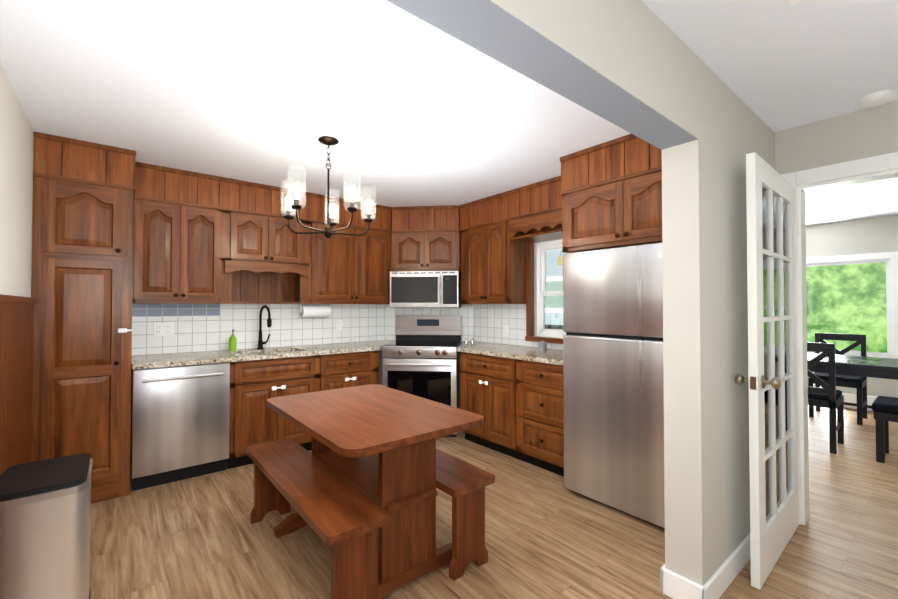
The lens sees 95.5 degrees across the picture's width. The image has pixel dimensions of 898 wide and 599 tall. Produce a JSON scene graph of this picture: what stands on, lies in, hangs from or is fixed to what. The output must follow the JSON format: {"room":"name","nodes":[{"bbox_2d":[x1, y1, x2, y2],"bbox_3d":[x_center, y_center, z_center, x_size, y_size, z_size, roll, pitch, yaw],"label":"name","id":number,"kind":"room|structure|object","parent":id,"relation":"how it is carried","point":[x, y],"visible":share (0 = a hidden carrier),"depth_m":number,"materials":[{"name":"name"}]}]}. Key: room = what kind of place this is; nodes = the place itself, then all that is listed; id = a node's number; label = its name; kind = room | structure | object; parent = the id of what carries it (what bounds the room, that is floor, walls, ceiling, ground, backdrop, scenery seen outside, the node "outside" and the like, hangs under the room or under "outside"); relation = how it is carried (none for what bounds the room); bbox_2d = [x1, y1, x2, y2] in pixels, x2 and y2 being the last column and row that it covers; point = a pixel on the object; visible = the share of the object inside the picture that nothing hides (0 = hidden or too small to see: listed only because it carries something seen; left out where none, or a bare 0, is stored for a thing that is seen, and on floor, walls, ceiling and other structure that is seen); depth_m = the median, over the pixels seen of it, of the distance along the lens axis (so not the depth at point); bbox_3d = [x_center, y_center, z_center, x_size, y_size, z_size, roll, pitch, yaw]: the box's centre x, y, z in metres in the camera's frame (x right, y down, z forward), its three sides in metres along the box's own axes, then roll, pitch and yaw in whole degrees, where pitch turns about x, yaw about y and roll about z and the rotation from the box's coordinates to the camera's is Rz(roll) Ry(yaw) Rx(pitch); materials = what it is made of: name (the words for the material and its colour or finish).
{"room":"kitchen","nodes":[
{"label":"kitchen","id":0,"kind":"room"},
{"bbox_2d":[0,62,33,296],"bbox_3d":[-1.099,0.120,0.593,0.120,2.420,6.160,1,-1,-39],"label":"wall","id":1,"kind":"structure","parent":0,"point":[16,168],"depth_m":2.13,"materials":[{"name":"grey paint"}]},
{"bbox_2d":[0,294,36,474],"bbox_3d":[-0.889,0.642,0.447,0.030,1.370,5.440,1,-1,-39],"label":"panel","id":2,"kind":"structure","parent":1,"relation":"attached to","point":[16,353],"depth_m":2.12,"materials":[{"name":"brown wood"}]},
{"bbox_2d":[133,340,382,384],"bbox_3d":[-1.627,0.176,4.214,3.880,2.420,0.120,1,-1,-39],"label":"wall","id":3,"kind":"structure","parent":0,"point":[380,367],"depth_m":4.79,"materials":[{"name":"grey paint"}]},
{"bbox_2d":[135,192,182,303],"bbox_3d":[-2.383,-0.379,3.307,0.299,0.821,0.337,1,-1,-39],"label":"upper cabinet","id":4,"kind":"object","parent":3,"relation":"attached to","point":[158,219],"depth_m":3.19,"materials":[{"name":"brown wood"}]},
{"bbox_2d":[183,200,222,303],"bbox_3d":[-2.173,-0.376,3.479,0.347,0.821,0.337,1,-1,-39],"label":"upper cabinet","id":5,"kind":"object","parent":3,"relation":"attached to","point":[202,223],"depth_m":3.38,"materials":[{"name":"brown wood"}]},
{"bbox_2d":[223,204,238,267],"bbox_3d":[-1.991,-0.553,3.630,0.124,0.462,0.337,1,-1,-39],"label":"upper cabinet","id":6,"kind":"object","parent":3,"relation":"attached to","point":[230,215],"depth_m":3.51,"materials":[{"name":"brown wood"}]},
{"bbox_2d":[235,208,278,267],"bbox_3d":[-1.843,-0.552,3.751,0.362,0.462,0.337,1,-1,-39],"label":"upper cabinet","id":7,"kind":"object","parent":3,"relation":"attached to","point":[258,230],"depth_m":3.64,"materials":[{"name":"brown wood"}]},
{"bbox_2d":[132,304,386,355],"bbox_3d":[-1.674,0.252,4.094,2.404,0.436,0.006,1,-1,-39],"label":"backsplash","id":8,"kind":"structure","parent":3,"relation":"attached to","point":[290,326],"depth_m":3.94,"materials":[{"name":"white tile"}]},
{"bbox_2d":[153,322,173,336],"bbox_3d":[-2.428,0.255,3.470,0.142,0.116,0.008,1,-1,-39],"label":"electrical outlet","id":9,"kind":"object","parent":8,"relation":"attached to","point":[163,329],"visible":1,"depth_m":3.47,"materials":[{"name":"white plastic"}]},
{"bbox_2d":[132,303,219,316],"bbox_3d":[-2.352,0.085,3.538,0.648,0.118,0.002,1,-1,-39],"label":"tile border","id":10,"kind":"object","parent":8,"relation":"attached to","point":[140,310],"depth_m":3.53,"materials":[{"name":"grey tile"}]},
{"bbox_2d":[336,320,341,329],"bbox_3d":[-1.203,0.280,4.468,0.070,0.116,0.008,1,-1,-39],"label":"electrical outlet","id":11,"kind":"object","parent":8,"relation":"attached to","point":[338,324],"visible":1,"depth_m":4.46,"materials":[{"name":"white plastic"}]},
{"bbox_2d":[275,212,302,271],"bbox_3d":[-1.646,-0.549,3.912,0.362,0.462,0.337,1,-1,-39],"label":"upper cabinet","id":12,"kind":"object","parent":3,"relation":"attached to","point":[288,245],"depth_m":3.81,"materials":[{"name":"brown wood"}]},
{"bbox_2d":[295,216,310,271],"bbox_3d":[-1.498,-0.547,4.032,0.124,0.462,0.337,1,-1,-39],"label":"upper cabinet","id":13,"kind":"object","parent":3,"relation":"attached to","point":[306,219],"depth_m":3.94,"materials":[{"name":"brown wood"}]},
{"bbox_2d":[295,216,358,303],"bbox_3d":[-1.252,-0.365,4.230,0.511,0.821,0.337,1,-1,-39],"label":"upper cabinet","id":14,"kind":"object","parent":3,"relation":"attached to","point":[332,277],"depth_m":4.09,"materials":[{"name":"brown wood"}]},
{"bbox_2d":[300,304,330,316],"bbox_3d":[-1.363,0.111,4.160,0.312,0.128,0.116,1,-1,-39],"label":"paper towel","id":15,"kind":"object","parent":14,"relation":"attached to","point":[315,310],"visible":1,"depth_m":4.12,"materials":[{"name":"white paper"}]},
{"bbox_2d":[359,224,391,303],"bbox_3d":[-0.916,-0.360,4.505,0.461,0.821,0.337,1,-1,-39],"label":"upper cabinet","id":16,"kind":"object","parent":3,"relation":"attached to","point":[374,246],"depth_m":4.39,"materials":[{"name":"brown wood"}]},
{"bbox_2d":[387,304,472,341],"bbox_3d":[-0.231,0.185,4.805,0.730,2.420,0.730,1,-1,-39],"label":"wall","id":17,"kind":"structure","parent":0,"point":[462,305],"depth_m":4.76,"materials":[{"name":"white tile"}]},
{"bbox_2d":[391,205,460,272],"bbox_3d":[-0.250,-0.669,4.631,1.167,0.714,0.368,0,-1,6],"label":"upper cabinet","id":18,"kind":"object","parent":17,"relation":"attached to","point":[425,238],"visible":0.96,"depth_m":4.49,"materials":[{"name":"brown wood"}]},
{"bbox_2d":[390,271,460,307],"bbox_3d":[-0.255,-0.107,4.581,0.754,0.397,0.452,0,-1,6],"label":"microwave","id":19,"kind":"object","parent":18,"relation":"attached to","point":[425,289],"visible":1,"depth_m":4.41,"materials":[{"name":"metal"}]},
{"bbox_2d":[386,307,472,340],"bbox_3d":[-0.231,0.283,4.800,1.032,0.396,0.006,0,-1,6],"label":"backsplash","id":20,"kind":"structure","parent":17,"relation":"attached to","point":[466,313],"depth_m":4.79,"materials":[{"name":"white tile"}]},
{"bbox_2d":[0,0,897,225],"bbox_3d":[1.297,-1.092,3.070,9.600,0.080,8.500,1,-1,-39],"label":"ceiling","id":21,"kind":"structure","parent":0,"point":[405,108],"depth_m":2.04,"materials":[{"name":"white paint"}]},
{"bbox_2d":[281,136,375,237],"bbox_3d":[-0.779,-0.730,2.694,0.622,0.655,0.619,1,-1,-39],"label":"chandelier","id":22,"kind":"object","parent":21,"relation":"hanging from","point":[328,141],"visible":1,"depth_m":2.69,"materials":[{"name":"brown metal"}]},
{"bbox_2d":[386,0,697,149],"bbox_3d":[0.120,-0.897,1.097,2.385,0.370,0.155,1,-1,-39],"label":"beam","id":23,"kind":"structure","parent":21,"relation":"attached to","point":[631,66],"depth_m":1.33,"materials":[{"name":"grey paint"}]},
{"bbox_2d":[788,0,802,4],"bbox_3d":[1.184,-1.074,0.882,0.820,0.024,0.852,1,-1,-39],"label":"ceiling light","id":24,"kind":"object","parent":21,"relation":"attached to","point":[791,2],"depth_m":1.45,"materials":[{"name":"white"}]},
{"bbox_2d":[858,90,896,107],"bbox_3d":[2.247,-1.047,2.142,0.140,0.038,0.140,1,-1,-39],"label":"ceiling light","id":25,"kind":"object","parent":21,"relation":"attached to","point":[878,98],"visible":1,"depth_m":2.11,"materials":[{"name":"white glass"}]},
{"bbox_2d":[90,405,897,598],"bbox_3d":[1.297,1.398,3.032,9.600,0.060,8.500,1,-1,-39],"label":"floor","id":26,"kind":"structure","parent":0,"point":[548,535],"depth_m":2.27,"materials":[{"name":"laminate"}]},
{"bbox_2d":[0,454,92,598],"bbox_3d":[-1.626,1.022,1.653,0.359,0.648,0.388,1,-1,-39],"label":"trash can","id":27,"kind":"object","parent":26,"relation":"on","point":[45,514],"visible":0.96,"depth_m":1.53,"materials":[{"name":"metal"}]},
{"bbox_2d":[31,168,134,503],"bbox_3d":[-2.607,0.286,2.933,0.500,2.162,0.617,1,-1,-39],"label":"tall cabinet","id":28,"kind":"object","parent":26,"relation":"on","point":[117,232],"depth_m":2.70,"materials":[{"name":"brown wood"}]},
{"bbox_2d":[130,362,229,490],"bbox_3d":[-2.143,0.936,3.244,0.608,0.871,0.672,1,-1,-39],"label":"dishwasher","id":29,"kind":"object","parent":26,"relation":"on","point":[179,422],"visible":1,"depth_m":3.02,"materials":[{"name":"metal"}]},
{"bbox_2d":[226,368,318,468],"bbox_3d":[-1.659,1.049,3.695,0.708,0.660,0.617,1,-1,-39],"label":"base cabinet","id":30,"kind":"object","parent":26,"relation":"on","point":[251,422],"depth_m":3.38,"materials":[{"name":"brown wood"}]},
{"bbox_2d":[246,438,390,598],"bbox_3d":[-0.749,1.129,2.106,0.275,0.450,1.275,1,-1,-39],"label":"bench","id":31,"kind":"object","parent":26,"relation":"on","point":[343,518],"visible":1,"depth_m":1.80,"materials":[{"name":"brown wood"}]},
{"bbox_2d":[291,350,378,390],"bbox_3d":[-1.148,0.947,4.114,0.670,0.876,0.617,1,-1,-39],"label":"base cabinet","id":32,"kind":"object","parent":26,"relation":"on","point":[341,370],"depth_m":3.83,"materials":[{"name":"brown wood"}]},
{"bbox_2d":[131,340,395,369],"bbox_3d":[-1.189,0.588,4.068,3.131,0.232,0.645,1,-1,-39],"label":"countertop","id":33,"kind":"structure","parent":32,"relation":"on","point":[220,356],"depth_m":3.50,"materials":[{"name":"stone"}]},
{"bbox_2d":[229,330,236,350],"bbox_3d":[-1.954,0.369,3.687,0.064,0.193,0.064,1,-1,-39],"label":"soap bottle","id":34,"kind":"object","parent":33,"relation":"on","point":[232,343],"visible":1,"depth_m":3.66,"materials":[{"name":"green plastic"}]},
{"bbox_2d":[257,305,271,348],"bbox_3d":[-1.718,0.261,3.823,0.116,0.414,0.199,1,-1,-39],"label":"faucet","id":35,"kind":"object","parent":33,"relation":"on","point":[260,340],"visible":1,"depth_m":3.84,"materials":[{"name":"brown metal"}]},
{"bbox_2d":[266,384,483,598],"bbox_3d":[-0.462,0.979,2.268,0.770,0.755,1.170,1,-1,-39],"label":"trestle table","id":36,"kind":"object","parent":26,"relation":"on","point":[352,431],"visible":0.83,"depth_m":1.97,"materials":[{"name":"brown wood"}]},
{"bbox_2d":[382,315,460,436],"bbox_3d":[-0.271,0.782,4.401,0.760,1.215,0.734,0,-1,6],"label":"range","id":37,"kind":"object","parent":26,"relation":"on","point":[421,355],"visible":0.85,"depth_m":4.12,"materials":[{"name":"metal"}]},
{"bbox_2d":[378,449,494,580],"bbox_3d":[-0.268,1.135,2.498,0.275,0.450,1.275,1,-1,-39],"label":"bench","id":38,"kind":"object","parent":26,"relation":"on","point":[462,483],"visible":0.5,"depth_m":2.03,"materials":[{"name":"brown wood"}]},
{"bbox_2d":[460,352,522,460],"bbox_3d":[0.581,0.944,3.881,0.617,0.876,0.800,1,-1,-39],"label":"base cabinet","id":39,"kind":"object","parent":26,"relation":"on","point":[490,388],"depth_m":3.63,"materials":[{"name":"brown wood"}]},
{"bbox_2d":[519,360,563,476],"bbox_3d":[0.952,0.937,3.428,0.617,0.876,0.615,1,-1,-39],"label":"base cabinet","id":40,"kind":"object","parent":26,"relation":"on","point":[542,383],"depth_m":3.21,"materials":[{"name":"brown wood"}]},
{"bbox_2d":[457,341,562,364],"bbox_3d":[0.562,0.487,3.901,0.632,0.036,1.830,1,-1,-39],"label":"countertop","id":41,"kind":"structure","parent":40,"relation":"on","point":[549,355],"depth_m":3.65,"materials":[{"name":"stone"}]},
{"bbox_2d":[464,338,473,343],"bbox_3d":[0.222,0.448,4.435,0.109,0.060,0.039,0,-1,6],"label":"shakers","id":42,"kind":"object","parent":41,"relation":"on","point":[466,341],"visible":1,"depth_m":4.42,"materials":[{"name":"silver metal"}]},
{"bbox_2d":[538,341,546,350],"bbox_3d":[0.853,0.420,3.717,0.086,0.092,0.086,1,-1,-39],"label":"jar","id":43,"kind":"object","parent":41,"relation":"on","point":[542,345],"visible":1,"depth_m":3.68,"materials":[{"name":"grey"}]},
{"bbox_2d":[563,242,664,528],"bbox_3d":[1.337,0.512,2.813,0.742,1.705,0.780,1,-1,-39],"label":"refrigerator","id":44,"kind":"object","parent":26,"relation":"on","point":[613,379],"visible":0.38,"depth_m":2.58,"materials":[{"name":"metal"}]},
{"bbox_2d":[807,342,843,453],"bbox_3d":[3.483,0.892,3.959,0.460,0.980,0.450,1,-1,-39],"label":"dining chair","id":45,"kind":"object","parent":26,"relation":"on","point":[830,397],"visible":0.44,"depth_m":3.71,"materials":[{"name":"black wood"}]},
{"bbox_2d":[808,333,867,424],"bbox_3d":[4.602,0.906,4.833,0.460,0.980,0.450,1,-1,-39],"label":"dining chair","id":46,"kind":"object","parent":26,"relation":"on","point":[859,383],"visible":0.52,"depth_m":4.79,"materials":[{"name":"black wood"}]},
{"bbox_2d":[807,353,897,379],"bbox_3d":[3.960,1.008,4.488,0.880,0.765,1.780,1,-1,-39],"label":"dining table","id":47,"kind":"object","parent":26,"relation":"on","point":[885,368],"visible":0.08,"depth_m":3.93,"materials":[{"name":"black wood"}]},
{"bbox_2d":[821,358,877,364],"bbox_3d":[3.984,0.617,4.100,0.300,0.004,0.440,1,-1,-39],"label":"placemat","id":48,"kind":"object","parent":47,"relation":"on","point":[856,361],"depth_m":4.04,"materials":[{"name":"grey fabric"}]},
{"bbox_2d":[827,355,882,360],"bbox_3d":[4.340,0.622,4.391,0.300,0.004,0.440,1,-1,-39],"label":"placemat","id":49,"kind":"object","parent":47,"relation":"on","point":[837,356],"depth_m":4.36,"materials":[{"name":"grey fabric"}]},
{"bbox_2d":[872,396,897,462],"bbox_3d":[3.979,1.123,3.347,0.450,0.500,0.670,1,-1,-39],"label":"bench","id":50,"kind":"object","parent":26,"relation":"on","point":[885,409],"visible":1,"depth_m":3.44,"materials":[{"name":"black wood"}]},
{"bbox_2d":[473,100,897,473],"bbox_3d":[1.774,0.158,3.015,0.126,2.420,6.280,1,-1,-39],"label":"wall","id":51,"kind":"structure","parent":0,"point":[863,133],"depth_m":2.45,"materials":[{"name":"grey paint"}]},
{"bbox_2d":[459,226,470,303],"bbox_3d":[0.294,-0.361,4.476,0.337,0.821,0.157,1,-1,-39],"label":"upper cabinet","id":52,"kind":"object","parent":51,"relation":"attached to","point":[465,230],"depth_m":4.38,"materials":[{"name":"brown wood"}]},
{"bbox_2d":[471,222,482,303],"bbox_3d":[0.400,-0.363,4.345,0.337,0.821,0.283,1,-1,-39],"label":"upper cabinet","id":53,"kind":"object","parent":51,"relation":"attached to","point":[476,227],"depth_m":4.22,"materials":[{"name":"brown wood"}]},
{"bbox_2d":[504,325,508,335],"bbox_3d":[0.607,0.333,4.337,0.008,0.116,0.070,1,-1,-39],"label":"electrical outlet","id":54,"kind":"object","parent":51,"relation":"attached to","point":[506,330],"visible":1,"depth_m":4.33,"materials":[{"name":"white plastic"}]},
{"bbox_2d":[483,214,534,305],"bbox_3d":[0.575,-0.366,4.131,0.337,0.821,0.374,1,-1,-39],"label":"upper cabinet","id":55,"kind":"object","parent":51,"relation":"attached to","point":[508,243],"depth_m":3.99,"materials":[{"name":"brown wood"}]},
{"bbox_2d":[537,239,565,337],"bbox_3d":[1.150,-0.105,3.800,0.065,0.930,0.780,1,-1,-39],"label":"kitchen window","id":56,"kind":"structure","parent":51,"relation":"in","point":[542,293],"depth_m":4.03,"materials":[{"name":"white"}]},
{"bbox_2d":[558,252,562,265],"bbox_3d":[1.072,-0.407,3.780,0.006,0.172,0.150,1,-1,-39],"label":"sign","id":57,"kind":"object","parent":56,"relation":"attached to","point":[560,260],"visible":0.39,"depth_m":3.81,"materials":[{"name":"yellow"}]},
{"bbox_2d":[559,162,661,252],"bbox_3d":[1.392,-0.574,2.848,0.697,0.446,0.952,1,-1,-39],"label":"upper cabinet","id":58,"kind":"object","parent":51,"relation":"attached to","point":[606,195],"depth_m":2.69,"materials":[{"name":"brown wood"}]},
{"bbox_2d":[781,152,897,524],"bbox_3d":[2.462,0.284,2.174,0.160,2.140,1.080,1,-1,-39],"label":"door frame","id":59,"kind":"structure","parent":51,"relation":"attached to","point":[837,173],"depth_m":2.47,"materials":[{"name":"white wood"}]},
{"bbox_2d":[735,152,800,589],"bbox_3d":[1.773,0.330,2.209,0.912,2.035,0.180,1,-1,-40],"label":"french door","id":60,"kind":"structure","parent":59,"relation":"attached to","point":[772,379],"depth_m":2.11,"materials":[{"name":"white wood"}]},
{"bbox_2d":[662,56,774,585],"bbox_3d":[1.530,0.145,2.231,1.255,2.420,0.155,1,-1,-39],"label":"wall","id":61,"kind":"structure","parent":0,"point":[706,395],"depth_m":1.87,"materials":[{"name":"grey paint"}]},
{"bbox_2d":[660,564,684,595],"bbox_3d":[1.164,1.295,2.025,0.481,0.115,0.016,1,-1,-39],"label":"baseboard","id":62,"kind":"structure","parent":61,"relation":"attached to","point":[673,585],"depth_m":1.85,"materials":[{"name":"white wood"}]},
{"bbox_2d":[698,533,750,598],"bbox_3d":[1.570,1.296,2.136,1.251,0.115,0.016,1,-1,-39],"label":"baseboard","id":63,"kind":"structure","parent":61,"relation":"attached to","point":[731,567],"depth_m":1.91,"materials":[{"name":"white wood"}]},
{"bbox_2d":[805,215,897,397],"bbox_3d":[4.753,0.202,5.870,0.120,2.420,8.140,1,-1,-39],"label":"wall","id":64,"kind":"structure","parent":0,"point":[871,235],"depth_m":5.20,"materials":[{"name":"grey paint"}]},
{"bbox_2d":[806,251,897,358],"bbox_3d":[4.263,0.116,6.440,0.100,1.350,6.040,1,-1,-39],"label":"dining room window","id":65,"kind":"structure","parent":64,"relation":"in","point":[890,259],"depth_m":5.15,"materials":[{"name":"white"}]},
{"bbox_2d":[842,392,877,410],"bbox_3d":[4.827,1.298,5.591,0.060,0.180,3.600,1,-1,-39],"label":"baseboard heater","id":66,"kind":"object","parent":64,"relation":"attached to","point":[850,400],"depth_m":5.17,"materials":[{"name":"white metal"}]},
{"label":"outside","id":67,"kind":"structure","parent":0,"visible":0},
{"bbox_2d":[545,248,563,324],"bbox_3d":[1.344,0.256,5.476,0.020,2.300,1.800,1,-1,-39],"label":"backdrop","id":68,"kind":"structure","parent":67,"point":[551,275],"depth_m":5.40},
{"bbox_2d":[806,262,886,352],"bbox_3d":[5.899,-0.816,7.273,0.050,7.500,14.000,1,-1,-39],"label":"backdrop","id":69,"kind":"structure","parent":67,"point":[839,297],"depth_m":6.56,"materials":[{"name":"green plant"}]}
]}

